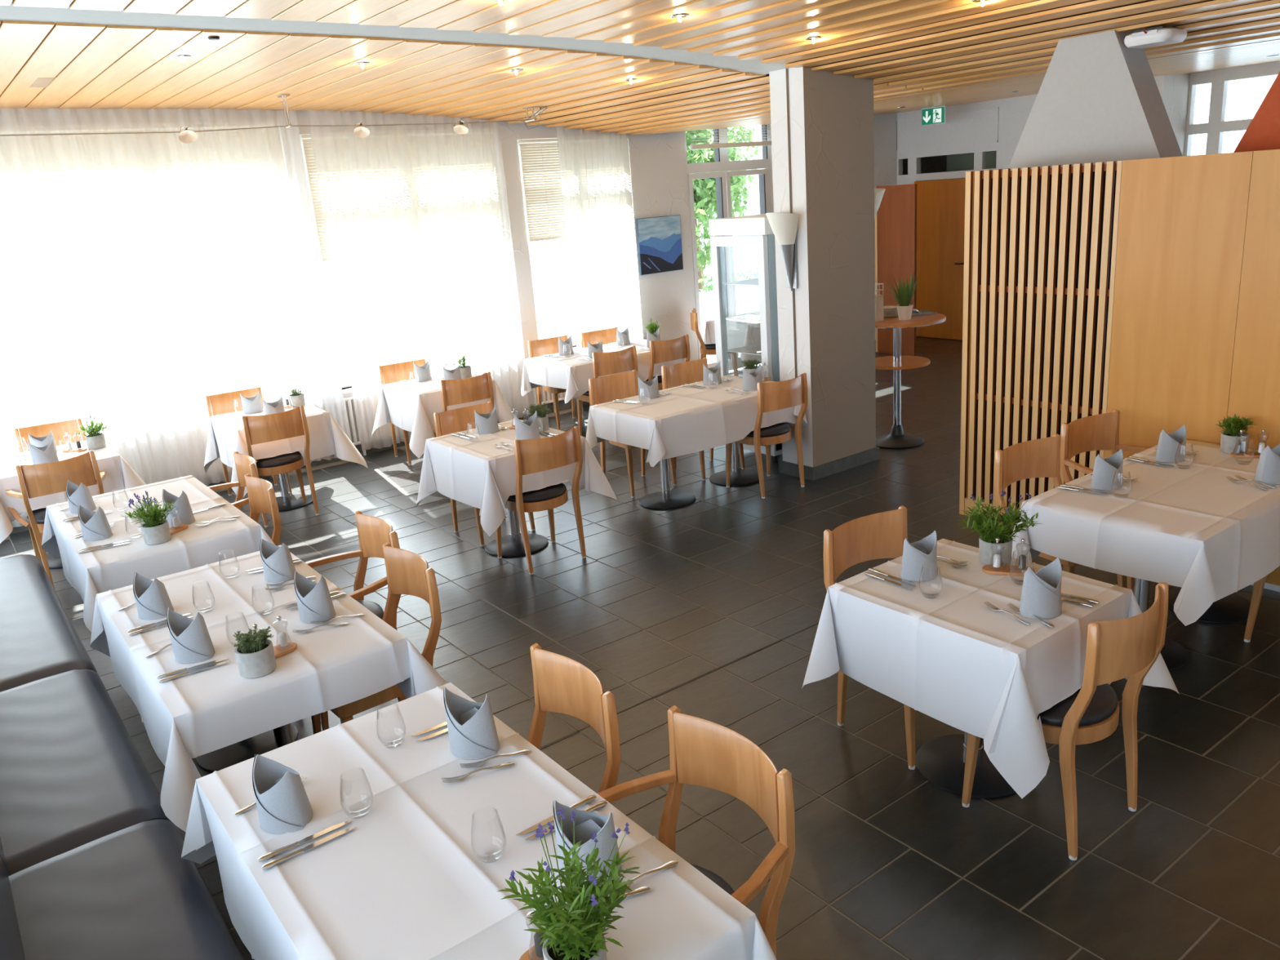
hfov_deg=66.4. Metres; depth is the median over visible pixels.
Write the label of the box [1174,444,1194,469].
water glass
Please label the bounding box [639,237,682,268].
print
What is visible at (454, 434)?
table knife
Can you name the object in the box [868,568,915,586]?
table knife
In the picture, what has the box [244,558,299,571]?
table knife
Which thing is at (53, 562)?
dining table
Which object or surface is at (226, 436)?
tablecloth
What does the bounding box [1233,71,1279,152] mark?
extractor hood
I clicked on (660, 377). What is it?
seat cushion
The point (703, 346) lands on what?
seat cushion
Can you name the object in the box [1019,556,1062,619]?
napkin
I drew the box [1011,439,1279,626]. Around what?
tablecloth
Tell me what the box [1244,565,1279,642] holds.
dining chair
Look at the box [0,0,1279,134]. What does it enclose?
ceiling
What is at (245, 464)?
armchair
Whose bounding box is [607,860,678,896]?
fork
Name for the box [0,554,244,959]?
bench
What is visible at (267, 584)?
water glass
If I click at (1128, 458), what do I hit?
table knife
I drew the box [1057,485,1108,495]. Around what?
table knife
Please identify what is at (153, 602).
napkin
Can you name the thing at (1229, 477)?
fork
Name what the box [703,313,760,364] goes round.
tablecloth
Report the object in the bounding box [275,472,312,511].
dining table
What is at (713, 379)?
napkin
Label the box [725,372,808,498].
dining chair
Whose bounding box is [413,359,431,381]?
napkin
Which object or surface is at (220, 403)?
dining chair
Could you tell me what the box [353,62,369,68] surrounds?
recessed light
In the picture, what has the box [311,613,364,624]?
fork
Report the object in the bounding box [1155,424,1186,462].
napkin
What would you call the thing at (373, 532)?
armchair
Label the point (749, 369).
pot
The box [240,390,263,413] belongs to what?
napkin
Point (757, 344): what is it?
wire shelf
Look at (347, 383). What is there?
window
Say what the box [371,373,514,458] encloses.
tablecloth
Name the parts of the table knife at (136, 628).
handle, blade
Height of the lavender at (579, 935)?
0.339 m
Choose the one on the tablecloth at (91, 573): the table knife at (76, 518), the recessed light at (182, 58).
the table knife at (76, 518)
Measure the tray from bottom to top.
0.016 m
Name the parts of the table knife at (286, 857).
handle, blade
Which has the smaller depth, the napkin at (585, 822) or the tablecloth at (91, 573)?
the napkin at (585, 822)
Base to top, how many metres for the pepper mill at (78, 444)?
0.125 m
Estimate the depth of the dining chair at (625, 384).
7.75 m
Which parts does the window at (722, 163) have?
frame, sash, sash, sash, sash, frame, sash, sash, sash, sash, frame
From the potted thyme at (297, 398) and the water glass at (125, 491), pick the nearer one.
the water glass at (125, 491)
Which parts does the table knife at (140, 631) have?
handle, blade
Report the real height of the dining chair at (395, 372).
0.883 m
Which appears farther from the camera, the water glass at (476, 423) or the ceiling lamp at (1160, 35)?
the water glass at (476, 423)
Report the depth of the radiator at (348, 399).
9.33 m
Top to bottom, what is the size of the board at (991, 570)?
0.012 m
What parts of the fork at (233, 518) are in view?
handle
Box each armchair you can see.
[4,450,105,590]
[208,450,259,522]
[305,510,407,730]
[597,705,795,959]
[1060,409,1149,591]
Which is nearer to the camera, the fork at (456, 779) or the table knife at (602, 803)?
the table knife at (602, 803)
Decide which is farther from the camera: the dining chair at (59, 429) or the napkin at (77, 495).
the dining chair at (59, 429)
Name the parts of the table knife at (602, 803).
blade, handle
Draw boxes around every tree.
[685,128,750,289]
[686,125,759,196]
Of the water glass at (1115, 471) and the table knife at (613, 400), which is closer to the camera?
the water glass at (1115, 471)
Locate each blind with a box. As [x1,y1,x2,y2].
[301,134,331,261]
[518,135,635,241]
[689,124,771,149]
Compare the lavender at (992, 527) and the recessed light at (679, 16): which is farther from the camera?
the recessed light at (679, 16)
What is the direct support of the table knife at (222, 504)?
on the tablecloth at (91, 573)
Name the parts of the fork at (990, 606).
handle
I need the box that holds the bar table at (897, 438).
[875,313,946,448]
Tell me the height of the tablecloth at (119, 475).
0.465 m
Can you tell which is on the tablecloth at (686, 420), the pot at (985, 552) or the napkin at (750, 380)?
the napkin at (750, 380)
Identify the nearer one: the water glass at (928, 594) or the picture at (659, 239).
the water glass at (928, 594)
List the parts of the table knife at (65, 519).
handle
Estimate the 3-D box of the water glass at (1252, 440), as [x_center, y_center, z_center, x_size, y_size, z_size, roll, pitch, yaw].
[2.944,-0.137,4.760,0.083,0.118,0.083,-14,19,-30]
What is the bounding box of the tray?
[911,310,937,316]
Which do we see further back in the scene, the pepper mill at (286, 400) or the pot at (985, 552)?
the pepper mill at (286, 400)
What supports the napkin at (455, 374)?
on the tablecloth at (411, 407)
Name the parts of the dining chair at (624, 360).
leg, leg, seat frame, backrest, leg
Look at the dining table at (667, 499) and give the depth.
7.44 m
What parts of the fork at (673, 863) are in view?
handle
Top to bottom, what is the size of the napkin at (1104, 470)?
0.173 m
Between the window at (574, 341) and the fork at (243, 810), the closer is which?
the fork at (243, 810)
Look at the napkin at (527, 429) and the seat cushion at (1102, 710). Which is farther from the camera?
the napkin at (527, 429)
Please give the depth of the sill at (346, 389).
9.26 m
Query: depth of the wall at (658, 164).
11.06 m
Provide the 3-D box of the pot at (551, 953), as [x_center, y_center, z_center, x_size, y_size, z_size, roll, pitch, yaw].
[-0.126,0.953,1.929,0.124,0.093,0.124,6,20,32]
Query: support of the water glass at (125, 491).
on the tablecloth at (91, 573)
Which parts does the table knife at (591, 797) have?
blade, handle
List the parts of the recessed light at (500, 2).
bulb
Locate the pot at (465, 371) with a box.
[459,365,471,377]
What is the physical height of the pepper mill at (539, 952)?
0.125 m
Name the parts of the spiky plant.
pot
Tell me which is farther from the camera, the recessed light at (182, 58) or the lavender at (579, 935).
the recessed light at (182, 58)
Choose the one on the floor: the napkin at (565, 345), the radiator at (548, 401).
the radiator at (548, 401)
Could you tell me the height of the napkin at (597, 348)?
0.173 m
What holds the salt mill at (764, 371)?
on the board at (765, 378)
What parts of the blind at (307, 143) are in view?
head rail, rail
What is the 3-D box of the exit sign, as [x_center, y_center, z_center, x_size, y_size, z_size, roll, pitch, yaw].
[3.629,-4.504,12.085,0.032,0.210,0.350,-16,20,-34]
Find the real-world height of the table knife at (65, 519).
0.010 m
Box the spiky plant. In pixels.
[886,273,919,319]
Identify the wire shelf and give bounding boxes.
[722,278,758,285]
[724,311,759,320]
[725,342,761,355]
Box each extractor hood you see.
[1008,30,1182,170]
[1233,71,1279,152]
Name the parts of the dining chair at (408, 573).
leg, leg, seat frame, leg, backrest, leg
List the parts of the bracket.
ceiling plate, rod, rod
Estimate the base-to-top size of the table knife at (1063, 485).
0.010 m
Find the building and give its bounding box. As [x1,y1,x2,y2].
[696,124,759,244]
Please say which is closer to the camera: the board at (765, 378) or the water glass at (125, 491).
the water glass at (125, 491)
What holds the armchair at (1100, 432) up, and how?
on the floor
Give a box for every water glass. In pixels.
[112,490,128,511]
[124,515,142,537]
[191,583,215,613]
[218,550,239,578]
[226,612,249,647]
[251,583,274,616]
[339,769,373,818]
[376,704,405,747]
[466,422,479,441]
[471,810,506,862]
[919,564,942,599]
[1008,552,1033,585]
[1111,471,1131,497]
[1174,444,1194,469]
[1234,440,1254,465]
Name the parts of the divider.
board, rail, rail, rail, panel, panel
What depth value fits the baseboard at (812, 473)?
7.76 m
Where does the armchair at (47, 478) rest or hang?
on the floor
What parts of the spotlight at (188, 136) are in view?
cable light wires, wire spotlight, wire spotlight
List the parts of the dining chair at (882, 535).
leg, backrest, leg, leg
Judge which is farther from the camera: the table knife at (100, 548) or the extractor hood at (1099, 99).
the extractor hood at (1099, 99)
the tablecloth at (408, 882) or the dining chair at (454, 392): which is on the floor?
the dining chair at (454, 392)
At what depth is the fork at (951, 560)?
3.85 m
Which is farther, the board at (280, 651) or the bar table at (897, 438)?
the bar table at (897, 438)
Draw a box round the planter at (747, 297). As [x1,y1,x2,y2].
[697,266,759,340]
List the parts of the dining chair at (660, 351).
leg, seat frame, backrest, leg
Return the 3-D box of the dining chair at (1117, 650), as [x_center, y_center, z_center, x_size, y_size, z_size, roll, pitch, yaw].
[1.474,0.773,3.393,0.458,0.883,0.515,-16,20,-34]
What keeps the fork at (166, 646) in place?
on the tablecloth at (184, 718)
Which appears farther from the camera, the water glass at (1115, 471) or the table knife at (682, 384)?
the table knife at (682, 384)
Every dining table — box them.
[41,554,62,568]
[195,723,297,772]
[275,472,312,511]
[484,509,548,556]
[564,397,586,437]
[638,441,759,509]
[915,731,1015,798]
[1133,577,1250,671]
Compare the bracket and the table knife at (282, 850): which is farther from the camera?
the bracket
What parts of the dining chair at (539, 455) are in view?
leg, leg, seat frame, backrest, leg, leg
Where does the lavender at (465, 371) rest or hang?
on the tablecloth at (411, 407)
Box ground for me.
[323,229,761,380]
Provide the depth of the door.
13.11 m
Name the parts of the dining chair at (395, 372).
leg, backrest, leg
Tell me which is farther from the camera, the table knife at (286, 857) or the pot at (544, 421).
the pot at (544, 421)
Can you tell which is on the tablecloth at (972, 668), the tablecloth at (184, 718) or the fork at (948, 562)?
the fork at (948, 562)
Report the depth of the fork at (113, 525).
5.05 m
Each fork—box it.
[74,524,114,537]
[75,521,115,536]
[118,602,135,611]
[145,643,171,657]
[195,518,236,526]
[199,515,239,523]
[234,774,306,815]
[265,580,315,590]
[266,576,315,586]
[292,622,347,632]
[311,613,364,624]
[440,762,514,782]
[459,749,531,768]
[493,444,513,450]
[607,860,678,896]
[619,886,650,897]
[730,388,751,392]
[937,555,968,564]
[937,559,967,567]
[982,600,1031,625]
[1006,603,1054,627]
[1122,475,1139,479]
[1226,475,1267,489]
[1235,475,1277,488]
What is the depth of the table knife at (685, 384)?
7.66 m
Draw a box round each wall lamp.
[765,212,799,291]
[874,188,885,217]
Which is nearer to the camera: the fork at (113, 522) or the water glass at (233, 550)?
the water glass at (233, 550)
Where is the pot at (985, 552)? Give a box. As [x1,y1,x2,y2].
[978,535,1013,564]
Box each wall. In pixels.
[23,106,946,442]
[896,61,1279,185]
[902,151,996,181]
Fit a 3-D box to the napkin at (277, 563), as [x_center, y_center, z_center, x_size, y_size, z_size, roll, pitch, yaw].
[-1.574,0.341,4.244,0.137,0.171,0.137,-8,17,-11]
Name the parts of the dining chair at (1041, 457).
leg, backrest, leg, seat frame, leg, leg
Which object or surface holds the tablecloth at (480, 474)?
on the dining table at (512, 544)
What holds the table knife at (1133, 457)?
on the tablecloth at (1197, 530)
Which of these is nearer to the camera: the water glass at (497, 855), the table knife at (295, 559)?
the water glass at (497, 855)
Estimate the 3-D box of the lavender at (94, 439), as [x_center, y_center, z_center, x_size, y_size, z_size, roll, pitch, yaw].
[-3.957,-0.340,7.069,0.205,0.229,0.245,3,18,25]
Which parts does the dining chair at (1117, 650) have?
leg, leg, seat frame, backrest, leg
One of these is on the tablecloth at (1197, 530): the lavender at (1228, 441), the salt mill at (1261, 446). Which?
the lavender at (1228, 441)
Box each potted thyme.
[232,626,275,678]
[288,387,305,407]
[525,402,550,431]
[741,358,759,373]
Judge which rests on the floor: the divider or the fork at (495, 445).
the divider
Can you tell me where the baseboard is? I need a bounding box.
[10,398,589,533]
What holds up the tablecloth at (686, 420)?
on the dining table at (667, 499)
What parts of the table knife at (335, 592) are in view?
blade, handle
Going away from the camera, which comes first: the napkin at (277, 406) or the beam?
the beam
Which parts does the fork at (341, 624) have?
handle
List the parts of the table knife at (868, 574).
handle, blade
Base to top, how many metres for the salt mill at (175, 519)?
0.125 m
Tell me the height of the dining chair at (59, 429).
0.883 m
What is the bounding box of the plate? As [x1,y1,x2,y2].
[883,306,897,309]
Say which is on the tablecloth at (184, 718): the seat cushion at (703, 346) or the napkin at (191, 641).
the napkin at (191, 641)
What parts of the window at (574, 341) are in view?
frame, frame, frame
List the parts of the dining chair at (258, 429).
leg, backrest, seat frame, leg, leg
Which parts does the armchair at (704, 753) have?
armrest, leg, backrest, armrest, leg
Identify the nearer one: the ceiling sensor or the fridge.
the ceiling sensor
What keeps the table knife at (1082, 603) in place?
on the tablecloth at (972, 668)
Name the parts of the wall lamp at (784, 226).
lamp shade, wall plate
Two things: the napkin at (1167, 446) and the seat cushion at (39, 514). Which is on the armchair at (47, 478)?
the seat cushion at (39, 514)
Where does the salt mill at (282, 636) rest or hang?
on the board at (280, 651)
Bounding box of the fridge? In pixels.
[708,213,782,462]
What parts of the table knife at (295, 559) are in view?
blade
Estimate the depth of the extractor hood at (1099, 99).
5.74 m
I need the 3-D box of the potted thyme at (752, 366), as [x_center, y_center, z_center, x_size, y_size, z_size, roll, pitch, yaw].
[0.876,-0.876,7.718,0.161,0.168,0.162,8,20,35]
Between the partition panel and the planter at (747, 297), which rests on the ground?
the planter at (747, 297)
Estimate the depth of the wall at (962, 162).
13.77 m
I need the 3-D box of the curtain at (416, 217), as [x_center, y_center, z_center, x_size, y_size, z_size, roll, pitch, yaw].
[-2.030,-1.950,9.464,1.880,3.086,0.087,-16,20,-34]
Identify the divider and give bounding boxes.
[959,149,1279,591]
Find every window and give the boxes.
[299,134,351,387]
[517,140,576,346]
[684,124,773,370]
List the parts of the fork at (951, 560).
handle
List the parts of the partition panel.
rail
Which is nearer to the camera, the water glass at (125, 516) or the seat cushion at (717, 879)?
the seat cushion at (717, 879)
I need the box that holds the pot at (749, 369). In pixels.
[744,366,758,373]
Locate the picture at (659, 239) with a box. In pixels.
[635,214,683,275]
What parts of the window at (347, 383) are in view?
frame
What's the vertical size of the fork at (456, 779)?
0.014 m
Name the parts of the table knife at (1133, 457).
handle, blade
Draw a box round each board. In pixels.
[62,447,87,452]
[168,524,188,534]
[273,641,297,657]
[284,404,294,408]
[508,424,515,429]
[519,945,543,959]
[762,377,771,382]
[982,564,1035,576]
[1230,451,1260,457]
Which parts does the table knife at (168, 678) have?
handle, blade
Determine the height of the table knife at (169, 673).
0.010 m
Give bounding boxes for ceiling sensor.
[208,36,219,39]
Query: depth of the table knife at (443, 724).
2.91 m
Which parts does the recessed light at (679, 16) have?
bulb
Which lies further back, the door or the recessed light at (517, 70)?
the door
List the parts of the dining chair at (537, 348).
leg, backrest, seat frame, leg, leg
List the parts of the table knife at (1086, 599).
blade, handle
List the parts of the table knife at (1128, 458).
handle, blade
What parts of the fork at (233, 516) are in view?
handle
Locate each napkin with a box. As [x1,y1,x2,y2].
[27,430,57,452]
[27,436,58,464]
[66,480,96,513]
[78,504,112,541]
[133,571,173,620]
[162,488,195,526]
[166,607,215,663]
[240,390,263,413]
[252,754,312,834]
[259,538,295,582]
[262,395,284,414]
[293,570,335,623]
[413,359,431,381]
[442,364,461,379]
[443,686,499,759]
[474,407,499,434]
[514,410,540,439]
[552,800,622,886]
[558,334,573,355]
[586,339,603,358]
[616,327,630,345]
[638,374,659,399]
[646,328,660,348]
[702,360,721,385]
[742,364,762,391]
[900,530,937,582]
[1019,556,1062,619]
[1090,448,1123,490]
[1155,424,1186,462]
[1253,444,1279,484]
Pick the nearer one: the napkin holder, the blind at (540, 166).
the napkin holder
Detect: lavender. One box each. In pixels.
[74,415,110,449]
[120,490,176,545]
[455,353,471,377]
[497,806,639,959]
[644,318,661,334]
[958,490,1042,564]
[1217,413,1257,454]
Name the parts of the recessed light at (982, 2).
bulb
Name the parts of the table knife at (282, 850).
handle, blade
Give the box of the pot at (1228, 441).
[1220,431,1249,454]
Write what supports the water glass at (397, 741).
on the tablecloth at (408, 882)
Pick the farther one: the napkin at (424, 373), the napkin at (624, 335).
the napkin at (624, 335)
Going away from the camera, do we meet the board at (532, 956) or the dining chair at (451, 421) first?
the board at (532, 956)
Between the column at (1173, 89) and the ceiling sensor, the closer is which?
the ceiling sensor
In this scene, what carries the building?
on the ground
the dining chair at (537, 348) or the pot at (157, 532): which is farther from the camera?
the dining chair at (537, 348)
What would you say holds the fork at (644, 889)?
on the tablecloth at (408, 882)
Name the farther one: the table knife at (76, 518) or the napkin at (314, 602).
the table knife at (76, 518)
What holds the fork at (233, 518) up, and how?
on the tablecloth at (91, 573)
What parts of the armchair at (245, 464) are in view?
armrest, leg, armrest, backrest, leg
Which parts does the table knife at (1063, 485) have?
handle, blade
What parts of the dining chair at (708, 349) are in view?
backrest, leg, seat frame, leg, leg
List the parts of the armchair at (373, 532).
leg, armrest, leg, armrest, backrest, leg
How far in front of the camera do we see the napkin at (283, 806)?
2.48 m
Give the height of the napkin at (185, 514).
0.185 m
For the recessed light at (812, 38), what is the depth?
5.86 m
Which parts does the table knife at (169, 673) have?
handle, blade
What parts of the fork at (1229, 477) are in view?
handle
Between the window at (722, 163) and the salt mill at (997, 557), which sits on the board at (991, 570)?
the salt mill at (997, 557)
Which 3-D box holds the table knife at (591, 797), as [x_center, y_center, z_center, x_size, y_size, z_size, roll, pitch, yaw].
[-0.207,0.844,2.459,0.235,0.010,0.017,-16,20,-35]
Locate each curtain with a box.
[0,108,350,527]
[306,110,530,451]
[555,127,643,401]
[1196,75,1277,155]
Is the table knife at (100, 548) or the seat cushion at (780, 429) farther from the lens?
the seat cushion at (780, 429)
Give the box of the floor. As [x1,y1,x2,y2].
[0,336,1279,959]
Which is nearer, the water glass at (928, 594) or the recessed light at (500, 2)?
the water glass at (928, 594)
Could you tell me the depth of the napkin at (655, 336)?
9.64 m
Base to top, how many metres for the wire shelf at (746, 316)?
0.008 m
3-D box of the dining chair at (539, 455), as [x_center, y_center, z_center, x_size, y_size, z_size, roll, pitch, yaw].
[-0.650,0.095,6.246,0.458,0.883,0.515,-15,20,-32]
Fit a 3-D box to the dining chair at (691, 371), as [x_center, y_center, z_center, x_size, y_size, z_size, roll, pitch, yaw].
[0.510,-0.512,7.994,0.458,0.883,0.515,-15,19,-31]
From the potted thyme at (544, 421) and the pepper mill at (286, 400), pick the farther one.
the pepper mill at (286, 400)
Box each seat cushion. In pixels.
[32,507,46,524]
[256,451,302,467]
[355,599,383,619]
[507,483,566,502]
[582,391,589,395]
[645,375,662,382]
[689,863,734,895]
[700,343,715,349]
[746,422,790,437]
[1036,683,1118,726]
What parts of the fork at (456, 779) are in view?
handle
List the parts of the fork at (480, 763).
handle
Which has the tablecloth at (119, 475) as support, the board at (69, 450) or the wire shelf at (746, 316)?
the board at (69, 450)
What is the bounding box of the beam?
[0,3,801,75]
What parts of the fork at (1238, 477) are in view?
handle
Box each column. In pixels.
[768,57,875,466]
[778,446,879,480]
[1154,73,1190,155]
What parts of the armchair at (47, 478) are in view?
armrest, leg, seat frame, leg, backrest, leg, armrest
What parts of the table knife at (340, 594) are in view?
handle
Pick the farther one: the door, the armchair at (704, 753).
the door
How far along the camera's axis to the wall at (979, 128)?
12.14 m
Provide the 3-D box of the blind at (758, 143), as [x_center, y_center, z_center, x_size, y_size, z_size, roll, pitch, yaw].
[1.100,-4.058,11.474,1.320,0.290,0.033,-16,20,-34]
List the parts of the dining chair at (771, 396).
leg, leg, seat frame, leg, backrest, leg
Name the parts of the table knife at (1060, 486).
handle, blade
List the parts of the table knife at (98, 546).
handle, blade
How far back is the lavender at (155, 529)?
4.82 m
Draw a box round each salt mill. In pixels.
[64,432,73,449]
[169,504,179,527]
[272,615,293,648]
[761,362,768,378]
[988,537,1004,568]
[1255,429,1268,453]
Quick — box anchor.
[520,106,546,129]
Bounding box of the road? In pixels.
[333,263,757,352]
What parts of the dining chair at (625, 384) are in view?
leg, backrest, seat frame, leg, leg, leg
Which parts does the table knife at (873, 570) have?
handle, blade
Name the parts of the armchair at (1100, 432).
leg, armrest, backrest, leg, leg, armrest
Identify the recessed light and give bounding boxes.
[172,55,191,62]
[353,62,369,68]
[490,0,506,5]
[508,68,523,75]
[623,78,637,84]
[670,13,688,22]
[804,35,822,44]
[972,0,989,6]
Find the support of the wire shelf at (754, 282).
attached to the fridge
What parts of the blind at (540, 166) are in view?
cord, head rail, rail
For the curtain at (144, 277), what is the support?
hanging from the ceiling
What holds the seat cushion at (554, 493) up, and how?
on the dining chair at (539, 455)
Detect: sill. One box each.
[342,386,352,393]
[572,334,645,350]
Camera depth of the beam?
5.22 m
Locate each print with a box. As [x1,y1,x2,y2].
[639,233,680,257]
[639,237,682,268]
[640,253,683,275]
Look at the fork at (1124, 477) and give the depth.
4.67 m
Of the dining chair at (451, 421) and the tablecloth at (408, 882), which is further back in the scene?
the dining chair at (451, 421)
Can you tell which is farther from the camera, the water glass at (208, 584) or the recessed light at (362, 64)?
the recessed light at (362, 64)
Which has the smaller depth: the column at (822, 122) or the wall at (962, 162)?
the column at (822, 122)
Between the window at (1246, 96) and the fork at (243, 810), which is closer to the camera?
the fork at (243, 810)
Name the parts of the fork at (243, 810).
handle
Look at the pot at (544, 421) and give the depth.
6.55 m
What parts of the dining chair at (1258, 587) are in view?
leg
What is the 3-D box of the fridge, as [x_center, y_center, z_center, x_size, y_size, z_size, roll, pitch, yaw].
[1.074,-1.190,8.190,0.630,1.985,0.650,-16,20,-34]
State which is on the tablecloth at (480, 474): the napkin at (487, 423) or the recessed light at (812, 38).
the napkin at (487, 423)
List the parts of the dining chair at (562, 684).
leg, backrest, leg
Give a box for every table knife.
[62,510,110,521]
[65,511,111,522]
[78,540,129,551]
[78,542,131,553]
[127,613,191,632]
[128,616,193,635]
[156,658,227,678]
[158,661,231,683]
[192,503,226,513]
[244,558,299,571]
[247,560,302,573]
[257,821,352,862]
[261,826,356,870]
[280,591,339,607]
[288,593,346,609]
[411,721,447,736]
[416,728,448,741]
[451,433,468,439]
[457,431,475,437]
[515,795,596,835]
[524,800,607,839]
[612,400,636,403]
[616,399,639,402]
[681,384,703,388]
[684,383,706,387]
[864,572,913,590]
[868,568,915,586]
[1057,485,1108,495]
[1060,597,1093,607]
[1061,592,1099,604]
[1062,484,1112,493]
[1125,457,1170,467]
[1129,456,1173,466]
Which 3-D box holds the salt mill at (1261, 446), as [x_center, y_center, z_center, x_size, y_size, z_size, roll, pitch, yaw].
[3.087,-0.190,4.849,0.058,0.125,0.057,-16,20,-34]
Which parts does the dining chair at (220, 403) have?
leg, backrest, leg, leg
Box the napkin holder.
[875,283,884,321]
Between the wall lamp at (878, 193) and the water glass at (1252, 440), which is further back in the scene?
the wall lamp at (878, 193)
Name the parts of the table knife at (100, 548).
handle, blade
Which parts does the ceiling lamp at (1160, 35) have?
port panel, mount plate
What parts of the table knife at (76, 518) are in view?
handle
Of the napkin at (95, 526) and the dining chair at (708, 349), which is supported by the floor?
the dining chair at (708, 349)
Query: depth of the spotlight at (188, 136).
7.58 m
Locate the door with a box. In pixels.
[914,177,965,340]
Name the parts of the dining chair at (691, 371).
leg, backrest, leg, leg, leg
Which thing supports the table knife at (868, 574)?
on the tablecloth at (972, 668)
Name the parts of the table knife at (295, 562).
blade, handle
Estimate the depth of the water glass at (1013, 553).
3.61 m
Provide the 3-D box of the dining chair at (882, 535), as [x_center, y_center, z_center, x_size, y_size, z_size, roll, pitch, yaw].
[1.078,0.619,4.020,0.458,0.883,0.515,-14,19,-30]
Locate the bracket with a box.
[277,93,292,128]
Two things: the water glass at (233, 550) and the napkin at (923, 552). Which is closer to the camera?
the napkin at (923, 552)
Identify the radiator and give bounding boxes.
[293,395,366,471]
[533,385,565,413]
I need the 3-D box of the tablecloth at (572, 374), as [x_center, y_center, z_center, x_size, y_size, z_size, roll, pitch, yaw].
[-0.329,-1.097,9.717,1.543,0.366,0.958,-16,20,-34]
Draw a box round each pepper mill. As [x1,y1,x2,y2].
[72,432,84,449]
[284,391,289,405]
[525,908,544,959]
[1013,538,1030,568]
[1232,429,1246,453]
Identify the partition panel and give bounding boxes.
[875,183,916,355]
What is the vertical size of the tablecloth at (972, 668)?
0.489 m
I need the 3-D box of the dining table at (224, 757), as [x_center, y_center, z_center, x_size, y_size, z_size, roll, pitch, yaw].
[-1.576,0.899,4.010,0.788,0.748,1.428,-16,20,-34]
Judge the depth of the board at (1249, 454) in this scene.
4.87 m
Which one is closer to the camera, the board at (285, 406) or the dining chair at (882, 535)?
the dining chair at (882, 535)
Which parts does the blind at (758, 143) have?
rail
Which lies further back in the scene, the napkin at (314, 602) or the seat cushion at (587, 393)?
the seat cushion at (587, 393)
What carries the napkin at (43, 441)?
on the tablecloth at (119, 475)
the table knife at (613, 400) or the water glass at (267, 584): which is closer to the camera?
the water glass at (267, 584)
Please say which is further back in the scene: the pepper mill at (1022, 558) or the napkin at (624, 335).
the napkin at (624, 335)
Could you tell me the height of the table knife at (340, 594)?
0.010 m
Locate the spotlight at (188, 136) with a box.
[0,119,529,143]
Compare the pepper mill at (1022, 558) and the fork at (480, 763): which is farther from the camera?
the pepper mill at (1022, 558)
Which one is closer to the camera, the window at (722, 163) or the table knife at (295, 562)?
the table knife at (295, 562)
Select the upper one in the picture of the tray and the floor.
the tray
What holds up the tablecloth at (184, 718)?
on the dining table at (224, 757)
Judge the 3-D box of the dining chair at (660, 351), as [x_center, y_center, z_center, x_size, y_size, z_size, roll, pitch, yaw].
[0.202,-0.988,9.685,0.458,0.883,0.515,-15,19,-31]
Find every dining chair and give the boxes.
[14,417,85,551]
[204,386,292,495]
[241,405,319,527]
[244,473,281,546]
[311,542,441,734]
[377,358,426,465]
[433,371,493,437]
[433,400,535,546]
[495,426,586,574]
[527,643,621,792]
[528,334,590,430]
[577,345,638,435]
[580,326,617,348]
[588,369,676,497]
[645,334,690,390]
[661,357,745,480]
[689,308,738,376]
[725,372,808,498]
[822,505,915,769]
[961,582,1168,860]
[994,433,1126,587]
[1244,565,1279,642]
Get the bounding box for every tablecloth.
[0,440,146,543]
[41,475,275,631]
[89,545,446,832]
[181,682,776,959]
[204,401,367,497]
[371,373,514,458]
[416,419,617,536]
[520,338,686,403]
[586,374,808,466]
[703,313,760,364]
[802,538,1178,798]
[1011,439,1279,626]
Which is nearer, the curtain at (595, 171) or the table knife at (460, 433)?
the table knife at (460, 433)
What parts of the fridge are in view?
panel, door, panel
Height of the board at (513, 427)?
0.012 m
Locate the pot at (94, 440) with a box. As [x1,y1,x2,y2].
[84,432,106,449]
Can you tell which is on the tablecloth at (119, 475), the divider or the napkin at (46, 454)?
the napkin at (46, 454)
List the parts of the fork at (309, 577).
handle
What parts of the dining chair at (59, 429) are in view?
leg, backrest, leg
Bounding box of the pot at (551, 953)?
[542,930,606,959]
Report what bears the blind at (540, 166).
attached to the window at (574, 341)
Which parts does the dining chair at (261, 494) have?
leg, backrest, leg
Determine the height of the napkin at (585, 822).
0.173 m
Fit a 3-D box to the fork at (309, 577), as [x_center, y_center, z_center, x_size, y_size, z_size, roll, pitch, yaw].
[-1.492,0.431,4.184,0.200,0.014,0.025,-12,18,-23]
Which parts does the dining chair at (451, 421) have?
leg, backrest, leg, leg, leg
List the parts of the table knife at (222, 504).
handle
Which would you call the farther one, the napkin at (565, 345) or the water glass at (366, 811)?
the napkin at (565, 345)
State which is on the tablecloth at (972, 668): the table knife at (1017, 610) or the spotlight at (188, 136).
the table knife at (1017, 610)
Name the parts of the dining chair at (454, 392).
leg, backrest, leg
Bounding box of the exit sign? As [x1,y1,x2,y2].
[921,105,946,125]
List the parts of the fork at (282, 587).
handle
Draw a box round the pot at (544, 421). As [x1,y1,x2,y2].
[529,414,549,431]
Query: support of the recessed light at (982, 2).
in the ceiling
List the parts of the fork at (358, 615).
handle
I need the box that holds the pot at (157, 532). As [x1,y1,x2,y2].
[140,520,171,545]

